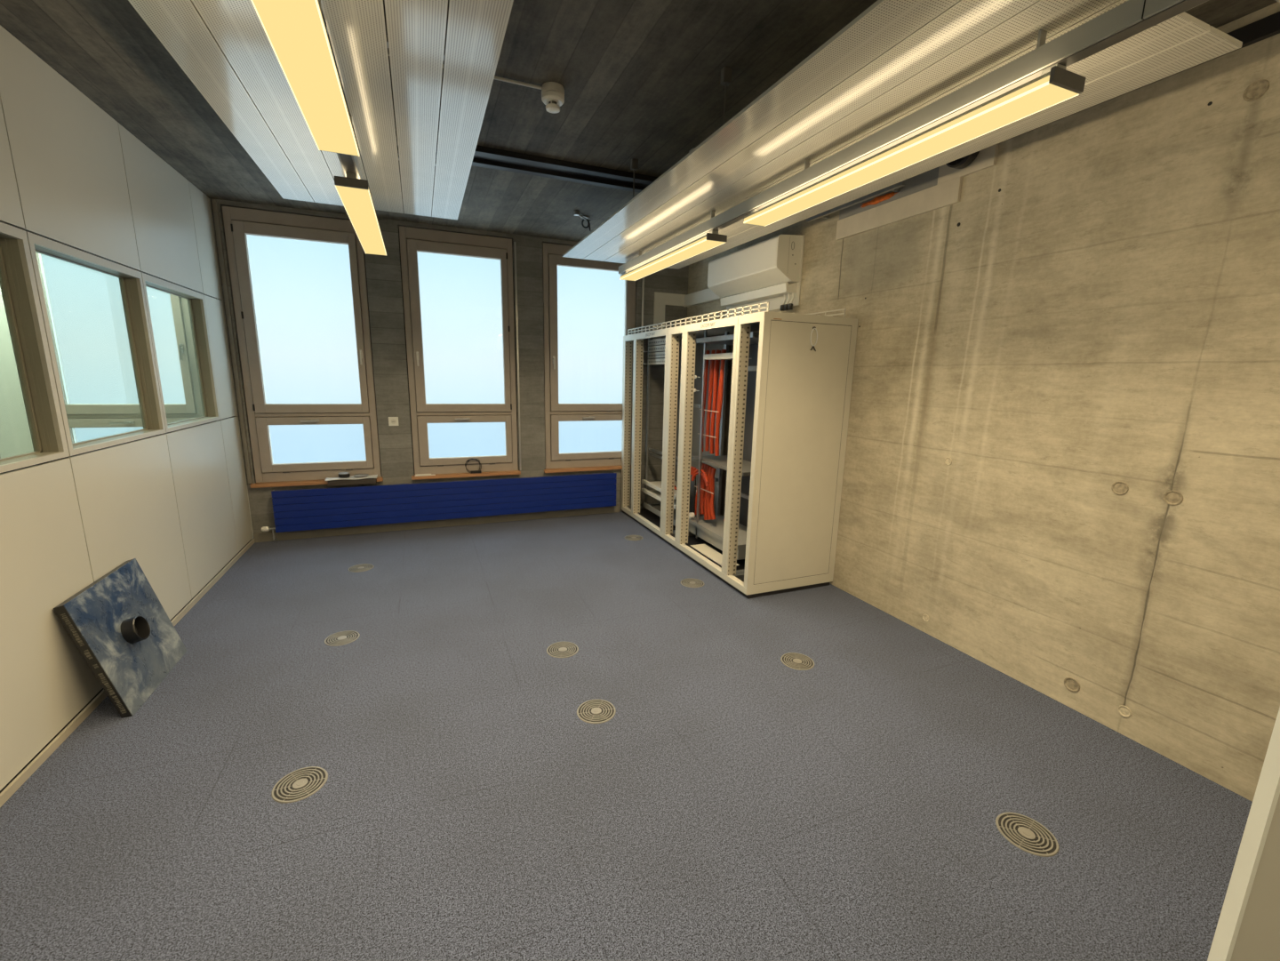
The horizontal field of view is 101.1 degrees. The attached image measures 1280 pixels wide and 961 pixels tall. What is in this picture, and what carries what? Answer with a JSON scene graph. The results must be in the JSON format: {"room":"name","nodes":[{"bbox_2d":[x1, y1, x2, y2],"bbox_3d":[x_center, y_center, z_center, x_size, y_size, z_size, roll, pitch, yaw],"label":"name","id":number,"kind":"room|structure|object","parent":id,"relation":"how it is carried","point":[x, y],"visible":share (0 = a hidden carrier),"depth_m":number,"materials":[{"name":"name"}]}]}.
{"room":"server room","nodes":[
{"label":"server room","id":0,"kind":"room"},
{"bbox_2d":[0,24,253,792],"bbox_3d":[-2.201,-0.110,1.216,0.100,3.094,7.600,-3,12,-22],"label":"wall","id":1,"kind":"structure","parent":0,"point":[176,503],"depth_m":2.65,"materials":[{"name":"white paint"}]},
{"bbox_2d":[0,222,69,472],"bbox_3d":[-2.487,-0.491,1.867,0.099,0.973,1.023,-3,12,-22],"label":"window","id":2,"kind":"structure","parent":1,"relation":"in","point":[18,284],"depth_m":2.29,"materials":[{"name":"beige wood"}]},
{"bbox_2d":[25,231,166,455],"bbox_3d":[-2.879,-0.684,2.800,0.099,0.973,1.023,-3,12,-22],"label":"window","id":3,"kind":"structure","parent":1,"relation":"in","point":[131,283],"depth_m":3.14,"materials":[{"name":"beige wood"}]},
{"bbox_2d":[0,537,254,807],"bbox_3d":[-2.177,1.269,1.511,0.012,0.036,7.600,-3,12,-22],"label":"baseboard","id":4,"kind":"structure","parent":1,"relation":"attached to","point":[32,767],"depth_m":2.35,"materials":[{"name":"white wood"}]},
{"bbox_2d":[141,272,220,432],"bbox_3d":[-3.269,-0.877,3.730,0.099,0.973,1.018,-3,12,-22],"label":"window","id":5,"kind":"structure","parent":1,"relation":"in","point":[196,300],"depth_m":4.10,"materials":[{"name":"beige wood"}]},
{"bbox_2d":[0,198,253,539],"bbox_3d":[-3.992,-0.021,0.582,3.900,3.094,7.980,-3,12,-22],"label":"wall","id":6,"kind":"structure","parent":0,"point":[15,436],"depth_m":4.16,"materials":[{"name":"white paint"}]},
{"bbox_2d":[35,252,203,443],"bbox_3d":[-4.333,-1.093,4.393,1.090,2.415,0.255,-3,12,-22],"label":"window","id":7,"kind":"structure","parent":6,"relation":"in","point":[79,415],"depth_m":4.43,"materials":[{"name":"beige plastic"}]},
{"bbox_2d":[210,198,688,537],"bbox_3d":[-1.586,-0.977,5.645,4.470,3.094,0.280,-3,12,-22],"label":"wall","id":8,"kind":"structure","parent":0,"point":[383,272],"depth_m":5.33,"materials":[{"name":"grey concrete"}]},
{"bbox_2d":[211,199,252,483],"bbox_3d":[-3.557,-1.153,4.609,0.028,2.404,0.029,-3,12,-22],"label":"trim","id":9,"kind":"structure","parent":8,"relation":"attached to","point":[214,201],"depth_m":4.58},
{"bbox_2d":[221,205,383,487],"bbox_3d":[-3.080,-1.168,4.903,1.090,2.415,0.255,-3,12,-22],"label":"window","id":10,"kind":"structure","parent":8,"relation":"in","point":[238,222],"depth_m":4.82,"materials":[{"name":"beige wood"}]},
{"bbox_2d":[328,478,376,486],"bbox_3d":[-2.789,0.005,5.120,0.410,0.052,0.107,-3,12,-22],"label":"box","id":11,"kind":"object","parent":10,"relation":"on","point":[340,482],"visible":0.73,"depth_m":5.07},
{"bbox_2d":[325,474,377,480],"bbox_3d":[-2.791,-0.027,5.106,0.440,0.019,0.115,-3,12,-22],"label":"paper stack","id":12,"kind":"object","parent":11,"relation":"on","point":[371,476],"visible":0.9,"depth_m":5.09,"materials":[{"name":"white paper"}]},
{"bbox_2d":[338,472,350,477],"bbox_3d":[-2.853,-0.057,5.082,0.098,0.046,0.098,-3,12,-22],"label":"round pot","id":13,"kind":"object","parent":12,"relation":"on","point":[341,474],"visible":1,"depth_m":5.05,"materials":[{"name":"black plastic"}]},
{"bbox_2d":[353,473,368,477],"bbox_3d":[-2.719,-0.048,5.138,0.134,0.014,0.134,-3,12,-22],"label":"round dish","id":14,"kind":"object","parent":12,"relation":"on","point":[356,475],"visible":1,"depth_m":5.13,"materials":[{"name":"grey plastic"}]},
{"bbox_2d":[388,416,398,425],"bbox_3d":[-2.436,-0.584,5.206,0.088,0.088,0.016,-3,12,-22],"label":"wall socket","id":15,"kind":"object","parent":8,"relation":"attached to","point":[392,420],"visible":1,"depth_m":5.20,"materials":[{"name":"white plastic"}]},
{"bbox_2d":[253,504,619,542],"bbox_3d":[-1.931,0.434,5.617,3.627,0.085,0.034,-3,12,-22],"label":"baseboard","id":16,"kind":"structure","parent":8,"relation":"attached to","point":[266,536],"depth_m":5.48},
{"bbox_2d":[261,472,616,540],"bbox_3d":[-1.902,0.236,5.525,3.466,0.486,0.149,-3,12,-22],"label":"radiator","id":17,"kind":"object","parent":8,"relation":"attached to","point":[303,509],"visible":1,"depth_m":5.36,"materials":[{"name":"blue metal"}]},
{"bbox_2d":[398,225,520,479],"bbox_3d":[-1.827,-1.244,5.414,1.090,2.415,0.255,-3,12,-22],"label":"window","id":18,"kind":"structure","parent":8,"relation":"in","point":[412,240],"depth_m":5.34,"materials":[{"name":"beige wood"}]},
{"bbox_2d":[415,473,435,476],"bbox_3d":[-2.197,-0.057,5.390,0.195,0.014,0.042,-3,12,-22],"label":"strip","id":19,"kind":"object","parent":18,"relation":"on","point":[417,475],"visible":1,"depth_m":5.38,"materials":[{"name":"white plastic"}]},
{"bbox_2d":[464,458,481,473],"bbox_3d":[-1.754,-0.152,5.552,0.168,0.163,0.037,-3,12,-22],"label":"cable coil","id":20,"kind":"object","parent":18,"relation":"on","point":[476,460],"visible":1,"depth_m":5.55,"materials":[{"name":"black plastic"}]},
{"bbox_2d":[513,241,521,470],"bbox_3d":[-1.286,-1.260,5.548,0.016,2.340,0.015,-3,12,-22],"label":"trim","id":21,"kind":"structure","parent":8,"relation":"attached to","point":[515,245],"depth_m":5.53,"materials":[{"name":"wood"}]},
{"bbox_2d":[542,242,635,472],"bbox_3d":[-0.574,-1.320,5.924,1.090,2.415,0.255,-3,12,-22],"label":"window","id":22,"kind":"structure","parent":8,"relation":"in","point":[552,253],"depth_m":5.84,"materials":[{"name":"beige wood"}]},
{"bbox_2d":[640,277,644,339],"bbox_3d":[0.014,-1.099,6.120,0.025,2.974,0.025,-3,12,-22],"label":"pipe","id":23,"kind":"object","parent":8,"relation":"attached to","point":[643,279],"visible":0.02,"depth_m":5.93,"materials":[{"name":"metal"}]},
{"bbox_2d":[0,511,1252,960],"bbox_3d":[-0.117,1.221,2.366,4.470,0.120,7.600,-3,12,-22],"label":"floor","id":24,"kind":"structure","parent":0,"point":[735,802],"depth_m":2.07,"materials":[{"name":"carpet"}]},
{"bbox_2d":[52,558,187,718],"bbox_3d":[-2.563,0.763,2.646,0.196,0.587,0.634,-3,12,-22],"label":"floor panel","id":25,"kind":"object","parent":24,"relation":"on","point":[119,625],"visible":1,"depth_m":2.56,"materials":[{"name":"blue metal"}]},
{"bbox_2d":[271,766,327,803],"bbox_3d":[-1.334,1.191,2.070,0.188,0.005,0.188,-3,12,-22],"label":"outlet","id":26,"kind":"object","parent":24,"relation":"on","point":[300,784],"visible":1,"depth_m":2.06,"materials":[{"name":"beige metal"}]},
{"bbox_2d":[324,630,359,646],"bbox_3d":[-1.810,0.956,3.202,0.188,0.005,0.188,-8,14,-39],"label":"outlet","id":27,"kind":"object","parent":24,"relation":"on","point":[342,637],"visible":1,"depth_m":3.20,"materials":[{"name":"beige metal"}]},
{"bbox_2d":[348,563,373,572],"bbox_3d":[-2.300,0.719,4.345,0.188,0.005,0.188,8,13,32],"label":"outlet","id":28,"kind":"object","parent":24,"relation":"on","point":[362,567],"visible":1,"depth_m":4.34,"materials":[{"name":"grey metal"}]},
{"bbox_2d":[546,641,578,657],"bbox_3d":[-0.458,1.000,3.120,0.188,0.005,0.188,1,11,-1],"label":"outlet","id":29,"kind":"object","parent":24,"relation":"on","point":[559,649],"visible":1,"depth_m":3.12,"materials":[{"name":"beige metal"}]},
{"bbox_2d":[576,699,615,723],"bbox_3d":[-0.212,1.117,2.555,0.188,0.005,0.188,4,12,16],"label":"outlet","id":30,"kind":"object","parent":24,"relation":"on","point":[592,711],"visible":1,"depth_m":2.55,"materials":[{"name":"beige metal"}]},
{"bbox_2d":[624,535,642,540],"bbox_3d":[-0.062,0.575,5.305,0.188,0.005,0.188,-3,12,-18],"label":"outlet","id":31,"kind":"object","parent":24,"relation":"on","point":[628,537],"visible":1,"depth_m":5.30,"materials":[{"name":"grey metal"}]},
{"bbox_2d":[620,328,734,539],"bbox_3d":[0.372,-0.534,5.722,0.781,2.035,1.173,-3,12,-22],"label":"rack","id":32,"kind":"object","parent":24,"relation":"on","point":[649,516],"visible":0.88,"depth_m":5.80,"materials":[{"name":"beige metal"}]},
{"bbox_2d":[641,488,676,509],"bbox_3d":[0.377,0.177,5.802,0.410,0.040,0.880,-3,12,-22],"label":"shelf","id":33,"kind":"object","parent":32,"relation":"attached to","point":[654,493],"depth_m":5.90,"materials":[{"name":"white metal"}]},
{"bbox_2d":[641,479,696,499],"bbox_3d":[0.379,0.079,5.783,0.410,0.040,0.880,-3,12,-22],"label":"shelf","id":34,"kind":"object","parent":32,"relation":"attached to","point":[657,485],"depth_m":5.91,"materials":[{"name":"white metal"}]},
{"bbox_2d":[680,578,703,587],"bbox_3d":[0.415,0.810,4.169,0.188,0.005,0.188,-7,14,-35],"label":"outlet","id":35,"kind":"object","parent":24,"relation":"on","point":[687,582],"visible":1,"depth_m":4.16,"materials":[{"name":"grey metal"}]},
{"bbox_2d":[662,316,759,583],"bbox_3d":[0.820,-0.313,4.655,0.781,2.035,1.177,-3,12,-22],"label":"rack","id":36,"kind":"object","parent":24,"relation":"on","point":[703,541],"visible":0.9,"depth_m":4.82,"materials":[{"name":"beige metal"}]},
{"bbox_2d":[688,466,691,512],"bbox_3d":[0.502,0.167,5.235,0.038,0.617,0.043,-3,12,-22],"label":"cable","id":37,"kind":"object","parent":36,"relation":"in","point":[691,467],"visible":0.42,"depth_m":5.21,"materials":[{"name":"black plastic"}]},
{"bbox_2d":[688,512,694,519],"bbox_3d":[0.501,0.342,5.138,0.050,0.060,0.060,-3,12,-22],"label":"cable reel","id":38,"kind":"object","parent":36,"relation":"in","point":[692,514],"visible":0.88,"depth_m":5.12,"materials":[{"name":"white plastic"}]},
{"bbox_2d":[690,466,694,511],"bbox_3d":[0.515,0.173,5.204,0.038,0.617,0.043,-3,12,-22],"label":"cable","id":39,"kind":"object","parent":36,"relation":"in","point":[692,467],"visible":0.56,"depth_m":5.18,"materials":[{"name":"black plastic"}]},
{"bbox_2d":[691,467,695,518],"bbox_3d":[0.528,0.179,5.173,0.038,0.617,0.043,-3,12,-22],"label":"cable","id":40,"kind":"object","parent":36,"relation":"in","point":[694,468],"visible":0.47,"depth_m":5.15,"materials":[{"name":"black plastic"}]},
{"bbox_2d":[691,468,708,487],"bbox_3d":[0.574,-0.032,4.945,0.055,0.141,0.308,-3,12,-22],"label":"cable bundle","id":41,"kind":"object","parent":36,"relation":"in","point":[695,473],"visible":0.92,"depth_m":4.92,"materials":[{"name":"orange plastic"}]},
{"bbox_2d":[694,462,716,519],"bbox_3d":[0.628,0.104,5.003,0.076,0.539,0.388,-3,12,-22],"label":"cable bundle","id":42,"kind":"object","parent":36,"relation":"in","point":[707,493],"visible":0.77,"depth_m":4.94,"materials":[{"name":"orange plastic"}]},
{"bbox_2d":[697,349,726,455],"bbox_3d":[0.682,-0.717,4.849,0.119,0.948,0.356,-3,12,-22],"label":"cable bundle","id":43,"kind":"object","parent":36,"relation":"in","point":[715,364],"visible":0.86,"depth_m":4.79,"materials":[{"name":"plastic"}]},
{"bbox_2d":[691,454,751,476],"bbox_3d":[0.841,-0.148,4.787,0.380,0.030,0.930,-3,12,-22],"label":"shelf","id":44,"kind":"object","parent":36,"relation":"attached to","point":[720,461],"depth_m":4.84,"materials":[{"name":"grey metal"}]},
{"bbox_2d":[627,301,846,335],"bbox_3d":[0.667,-1.420,4.815,0.666,0.066,2.608,-3,12,-22],"label":"cable tray","id":45,"kind":"object","parent":36,"relation":"on","point":[767,302],"visible":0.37,"depth_m":4.07,"materials":[{"name":"white metal"}]},
{"bbox_2d":[724,311,858,598],"bbox_3d":[1.118,-0.173,3.981,0.807,2.035,0.318,-3,12,-22],"label":"rack","id":46,"kind":"object","parent":24,"relation":"on","point":[803,400],"visible":1,"depth_m":3.83,"materials":[{"name":"beige metal"}]},
{"bbox_2d":[810,326,817,351],"bbox_3d":[1.208,-0.986,3.669,0.063,0.167,0.016,-3,12,-22],"label":"loop","id":47,"kind":"object","parent":46,"relation":"hanging from","point":[813,327],"visible":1,"depth_m":3.66,"materials":[{"name":"grey metal"}]},
{"bbox_2d":[780,652,814,670],"bbox_3d":[0.910,1.043,3.045,0.188,0.005,0.188,10,14,36],"label":"outlet","id":48,"kind":"object","parent":24,"relation":"on","point":[799,661],"visible":1,"depth_m":3.04,"materials":[{"name":"beige metal"}]},
{"bbox_2d":[995,812,1059,856],"bbox_3d":[1.401,1.278,1.910,0.188,0.005,0.188,5,12,20],"label":"outlet","id":49,"kind":"object","parent":24,"relation":"on","point":[1023,832],"visible":1,"depth_m":1.90,"materials":[{"name":"beige metal"}]},
{"bbox_2d":[0,0,1276,241],"bbox_3d":[-0.079,-1.877,1.878,4.720,0.200,7.850,-3,12,-22],"label":"ceiling","id":50,"kind":"structure","parent":0,"point":[640,80],"depth_m":2.54,"materials":[{"name":"concrete"}]},
{"bbox_2d":[128,0,513,219],"bbox_3d":[-1.176,-1.710,2.032,1.130,0.232,3.900,-3,12,-22],"label":"ceiling panel","id":51,"kind":"object","parent":50,"relation":"hanging from","point":[223,47],"visible":0.88,"depth_m":2.15,"materials":[{"name":"white metal"}]},
{"bbox_2d":[317,0,372,199],"bbox_3d":[-0.805,-1.273,1.174,0.061,0.275,5.700,-3,12,-22],"label":"track","id":52,"kind":"object","parent":51,"relation":"hanging from","point":[349,164],"visible":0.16,"depth_m":2.28,"materials":[{"name":"grey metal"}]},
{"bbox_2d":[250,0,359,156],"bbox_3d":[-0.850,-1.126,1.306,0.135,0.067,1.507,-3,12,-22],"label":"lamp","id":53,"kind":"object","parent":52,"relation":"attached to","point":[295,30],"visible":1,"depth_m":1.42,"materials":[{"name":"yellow plastic"}]},
{"bbox_2d":[334,172,386,255],"bbox_3d":[-1.572,-1.482,3.027,0.135,0.067,1.507,-3,12,-22],"label":"lamp","id":54,"kind":"object","parent":52,"relation":"attached to","point":[355,195],"visible":1,"depth_m":2.70,"materials":[{"name":"white plastic"}]},
{"bbox_2d":[387,51,542,89],"bbox_3d":[-0.872,-1.884,2.403,0.850,0.014,0.014,-3,12,-22],"label":"conduit","id":55,"kind":"object","parent":50,"relation":"attached to","point":[503,79],"visible":0.34,"depth_m":2.51,"materials":[{"name":"white plastic"}]},
{"bbox_2d":[352,126,658,192],"bbox_3d":[-0.332,-2.115,3.655,3.518,0.034,0.250,-3,12,-22],"label":"pipe","id":56,"kind":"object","parent":50,"relation":"attached to","point":[484,156],"depth_m":3.54,"materials":[{"name":"black metal"}]},
{"bbox_2d":[541,81,564,113],"bbox_3d":[-0.428,-1.871,2.589,0.112,0.104,0.112,-3,12,-22],"label":"smoke detector","id":57,"kind":"object","parent":50,"relation":"attached to","point":[552,92],"visible":1,"depth_m":2.56,"materials":[{"name":"white plastic"}]},
{"bbox_2d":[573,210,591,231],"bbox_3d":[-0.505,-2.278,4.630,0.084,0.102,0.265,4,12,15],"label":"clamp","id":58,"kind":"object","parent":50,"relation":"attached to","point":[575,212],"visible":1,"depth_m":4.67,"materials":[{"name":"metal"}]},
{"bbox_2d":[562,0,1242,269],"bbox_3d":[0.557,-1.782,2.982,1.102,0.392,3.710,-3,12,-22],"label":"ceiling panel","id":59,"kind":"object","parent":50,"relation":"hanging from","point":[896,59],"visible":0.76,"depth_m":1.83,"materials":[{"name":"white metal"}]},
{"bbox_2d":[618,0,1208,274],"bbox_3d":[0.948,-1.313,1.968,0.061,0.115,5.820,-3,12,-22],"label":"cable tray","id":60,"kind":"object","parent":59,"relation":"hanging from","point":[1131,18],"visible":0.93,"depth_m":1.66,"materials":[{"name":"grey metal"}]},
{"bbox_2d":[619,229,727,280],"bbox_3d":[0.175,-1.604,3.824,0.135,0.067,1.507,-3,12,-22],"label":"lamp","id":61,"kind":"object","parent":60,"relation":"attached to","point":[712,239],"visible":1,"depth_m":3.57,"materials":[{"name":"white plastic"}]},
{"bbox_2d":[743,63,1085,226],"bbox_3d":[0.889,-1.252,2.121,0.135,0.067,1.507,-3,12,-22],"label":"lamp","id":62,"kind":"object","parent":60,"relation":"attached to","point":[1056,84],"visible":1,"depth_m":1.77,"materials":[{"name":"white plastic"}]},
{"bbox_2d":[687,1,1279,801],"bbox_3d":[2.022,-0.391,3.068,0.204,3.094,7.850,-3,12,-22],"label":"wall","id":63,"kind":"structure","parent":0,"point":[1061,469],"depth_m":2.48,"materials":[{"name":"concrete"}]},
{"bbox_2d":[653,288,720,339],"bbox_3d":[0.520,-1.804,5.714,0.429,0.535,0.884,-3,12,-22],"label":"duct","id":64,"kind":"object","parent":63,"relation":"attached to","point":[661,300],"visible":0.7,"depth_m":6.01,"materials":[{"name":"white plastic"}]},
{"bbox_2d":[707,234,804,318],"bbox_3d":[0.996,-1.802,4.790,0.248,0.579,1.142,-3,12,-22],"label":"air conditioner","id":65,"kind":"object","parent":63,"relation":"attached to","point":[770,269],"visible":0.99,"depth_m":4.55,"materials":[{"name":"white plastic"}]},
{"bbox_2d":[806,143,999,239],"bbox_3d":[1.609,-1.880,3.470,0.100,0.358,1.430,-3,12,-22],"label":"seal","id":66,"kind":"object","parent":63,"relation":"attached to","point":[940,187],"visible":0.75,"depth_m":3.32,"materials":[{"name":"grey metal"}]},
{"bbox_2d":[1004,11,1279,141],"bbox_3d":[2.416,-1.591,1.622,0.029,0.063,2.580,-3,12,-22],"label":"trim","id":67,"kind":"structure","parent":63,"relation":"attached to","point":[1268,27],"depth_m":1.94,"materials":[{"name":"black metal"}]},
{"bbox_3d":[1.123,0.360,-0.808,4.470,3.094,1.530,-3,12,-22],"label":"wall","id":68,"kind":"structure","parent":0,"visible":0},
{"bbox_2d":[1207,706,1279,960],"bbox_3d":[1.630,0.471,0.730,1.046,2.042,0.148,6,12,24],"label":"door","id":69,"kind":"structure","parent":68,"relation":"in","point":[1248,926],"depth_m":0.99,"materials":[{"name":"beige laminate"}]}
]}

